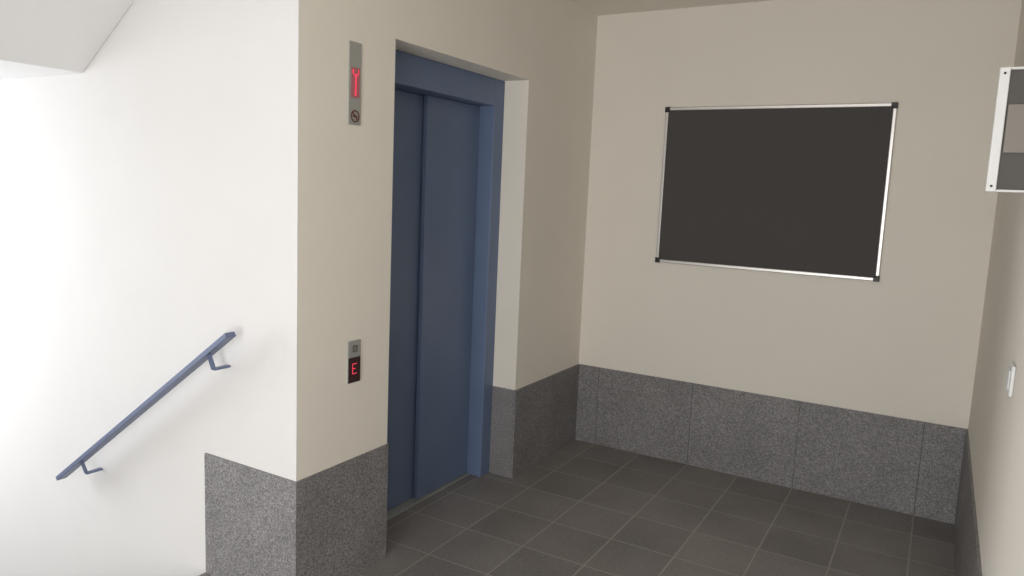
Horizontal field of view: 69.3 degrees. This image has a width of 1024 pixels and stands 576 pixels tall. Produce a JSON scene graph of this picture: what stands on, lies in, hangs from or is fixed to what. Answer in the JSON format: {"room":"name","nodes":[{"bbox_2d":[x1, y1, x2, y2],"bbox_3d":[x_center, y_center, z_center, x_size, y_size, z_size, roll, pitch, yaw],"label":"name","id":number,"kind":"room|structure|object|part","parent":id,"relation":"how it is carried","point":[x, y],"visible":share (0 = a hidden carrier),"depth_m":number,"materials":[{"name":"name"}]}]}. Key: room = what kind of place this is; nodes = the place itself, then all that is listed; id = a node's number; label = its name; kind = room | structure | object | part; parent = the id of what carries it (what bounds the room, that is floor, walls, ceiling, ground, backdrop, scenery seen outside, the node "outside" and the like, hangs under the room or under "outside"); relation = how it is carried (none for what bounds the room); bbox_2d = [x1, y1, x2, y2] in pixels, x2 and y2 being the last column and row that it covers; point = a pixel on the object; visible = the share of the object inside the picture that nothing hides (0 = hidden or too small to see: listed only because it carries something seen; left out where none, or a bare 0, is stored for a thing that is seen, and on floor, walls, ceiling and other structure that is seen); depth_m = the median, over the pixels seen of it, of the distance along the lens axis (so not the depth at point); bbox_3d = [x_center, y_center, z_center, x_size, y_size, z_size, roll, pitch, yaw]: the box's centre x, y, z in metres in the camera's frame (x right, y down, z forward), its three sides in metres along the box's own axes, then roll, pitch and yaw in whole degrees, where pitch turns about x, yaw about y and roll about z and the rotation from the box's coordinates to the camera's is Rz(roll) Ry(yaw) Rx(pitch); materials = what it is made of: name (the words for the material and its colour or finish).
{"room":"elevator lobby","nodes":[
{"label":"elevator lobby","id":0,"kind":"room"},
{"bbox_2d":[0,0,298,575],"bbox_3d":[-2.281,-0.162,3.598,3.600,6.400,0.150,7,9,30],"label":"wall","id":1,"kind":"structure","parent":0,"point":[149,192],"depth_m":3.09,"materials":[{"name":"paint"}]},
{"bbox_2d":[0,0,133,78],"bbox_3d":[-2.575,-1.507,2.813,3.596,1.192,1.248,7,9,30],"label":"staircase","id":2,"kind":"structure","parent":1,"relation":"attached to","point":[38,37],"depth_m":2.92,"materials":[{"name":"white paint"}]},
{"bbox_2d":[56,332,235,480],"bbox_3d":[-1.539,0.518,3.087,1.175,0.841,0.101,7,9,30],"label":"handrail","id":3,"kind":"object","parent":1,"relation":"attached to","point":[207,354],"visible":1,"depth_m":2.98,"materials":[{"name":"blue metal"}]},
{"bbox_2d":[204,453,297,575],"bbox_3d":[-1.022,0.941,2.882,0.513,0.507,0.009,7,9,30],"label":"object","id":4,"kind":"structure","parent":1,"relation":"attached to","point":[251,514],"depth_m":2.87,"materials":[{"name":"stone"}]},
{"bbox_2d":[297,0,597,480],"bbox_3d":[-0.323,-0.103,3.790,0.400,6.400,2.436,7,9,30],"label":"wall","id":5,"kind":"structure","parent":0,"point":[543,51],"depth_m":3.08,"materials":[{"name":"paint"}]},
{"bbox_2d":[296,444,387,575],"bbox_3d":[-0.673,0.942,2.982,0.009,0.507,0.514,7,9,30],"label":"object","id":6,"kind":"structure","parent":5,"relation":"attached to","point":[342,507],"depth_m":2.97,"materials":[{"name":"stone"}]},
{"bbox_2d":[347,339,360,383],"bbox_3d":[-0.624,0.291,2.933,0.010,0.170,0.072,7,9,30],"label":"panel","id":7,"kind":"object","parent":5,"relation":"attached to","point":[353,347],"visible":1,"depth_m":2.93,"materials":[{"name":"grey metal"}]},
{"bbox_2d":[348,40,361,125],"bbox_3d":[-0.589,-0.767,2.780,0.008,0.303,0.067,7,9,30],"label":"indicator","id":8,"kind":"object","parent":5,"relation":"attached to","point":[355,49],"visible":1,"depth_m":2.78,"materials":[{"name":"grey metal"}]},
{"bbox_2d":[387,89,423,510],"bbox_3d":[-0.590,0.095,3.536,0.028,2.035,0.467,7,9,30],"label":"elevator door","id":9,"kind":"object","parent":5,"relation":"attached to","point":[408,107],"visible":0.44,"depth_m":3.61,"materials":[{"name":"blue paint"}]},
{"bbox_2d":[387,473,469,519],"bbox_3d":[-0.511,1.091,3.843,0.105,0.007,0.899,7,9,30],"label":"sill","id":10,"kind":"structure","parent":5,"relation":"attached to","point":[405,505],"depth_m":3.80,"materials":[{"name":"grey metal"}]},
{"bbox_2d":[413,95,479,498],"bbox_3d":[-0.341,0.059,3.890,0.027,2.035,0.458,7,9,30],"label":"elevator door","id":11,"kind":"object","parent":5,"relation":"attached to","point":[450,127],"visible":1,"depth_m":3.85,"materials":[{"name":"blue paint"}]},
{"bbox_2d":[395,49,504,476],"bbox_3d":[-0.426,0.015,3.681,0.155,2.185,1.097,7,9,30],"label":"frame","id":12,"kind":"object","parent":5,"relation":"attached to","point":[414,74],"visible":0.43,"depth_m":4.00,"materials":[{"name":"blue paint"}]},
{"bbox_2d":[489,386,514,477],"bbox_3d":[-0.057,0.813,4.182,0.142,0.507,0.009,7,9,30],"label":"baseboard","id":13,"kind":"structure","parent":5,"relation":"attached to","point":[502,412],"depth_m":4.18,"materials":[{"name":"stone"}]},
{"bbox_2d":[511,364,578,477],"bbox_3d":[0.215,0.784,4.495,0.009,0.507,0.824,7,9,30],"label":"baseboard","id":14,"kind":"structure","parent":5,"relation":"attached to","point":[545,409],"depth_m":4.44,"materials":[{"name":"stone"}]},
{"bbox_2d":[199,440,954,575],"bbox_3d":[-0.292,1.395,2.064,2.678,0.120,5.640,7,9,30],"label":"floor","id":15,"kind":"structure","parent":0,"point":[585,508],"depth_m":3.63,"materials":[{"name":"tile"}]},
{"bbox_2d":[571,0,770,15],"bbox_3d":[0.049,-1.455,1.565,2.173,0.300,5.640,7,9,30],"label":"ceiling","id":16,"kind":"structure","parent":0,"point":[598,7],"depth_m":4.24,"materials":[{"name":"paint"}]},
{"bbox_2d":[579,0,1021,428],"bbox_3d":[1.341,-0.340,4.295,2.723,3.120,0.150,7,9,30],"label":"wall","id":17,"kind":"structure","parent":0,"point":[904,344],"depth_m":4.02,"materials":[{"name":"paint"}]},
{"bbox_2d":[575,364,965,523],"bbox_3d":[1.359,0.856,4.317,2.155,0.507,0.009,7,9,30],"label":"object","id":18,"kind":"structure","parent":17,"relation":"attached to","point":[908,466],"depth_m":4.21,"materials":[{"name":"stone"}]},
{"bbox_2d":[655,102,897,281],"bbox_3d":[1.416,-0.550,4.127,1.225,0.919,0.022,7,9,30],"label":"noticeboard","id":19,"kind":"object","parent":17,"relation":"attached to","point":[790,189],"visible":1,"depth_m":4.09,"materials":[{"name":"grey fabric"}]},
{"bbox_2d":[968,0,1023,575],"bbox_3d":[0.991,0.052,1.170,0.150,3.120,5.640,7,9,30],"label":"wall","id":20,"kind":"structure","parent":0,"point":[996,419],"depth_m":2.36,"materials":[{"name":"paint"}]},
{"bbox_2d":[954,429,981,575],"bbox_3d":[0.873,1.219,1.362,0.009,0.507,5.638,7,9,30],"label":"baseboard","id":21,"kind":"structure","parent":20,"relation":"attached to","point":[966,538],"depth_m":3.05,"materials":[{"name":"stone"}]},
{"bbox_2d":[985,66,1023,192],"bbox_3d":[1.236,-0.381,1.789,0.127,0.298,0.033,7,9,30],"label":"wall sign","id":22,"kind":"object","parent":20,"relation":"attached to","point":[1005,171],"visible":1,"depth_m":1.80,"materials":[{"name":"white plastic"}]},
{"bbox_3d":[1.243,-0.382,1.774,0.101,0.115,0.007,7,9,30],"label":"mount plate","id":23,"kind":"part","parent":22,"relation":"part of","materials":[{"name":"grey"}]},
{"bbox_2d":[1006,361,1015,396],"bbox_3d":[1.373,0.250,2.041,0.014,0.085,0.085,7,9,30],"label":"light switch","id":24,"kind":"object","parent":20,"relation":"attached to","point":[1010,379],"visible":1,"depth_m":2.01,"materials":[{"name":"white plastic"}]}
]}

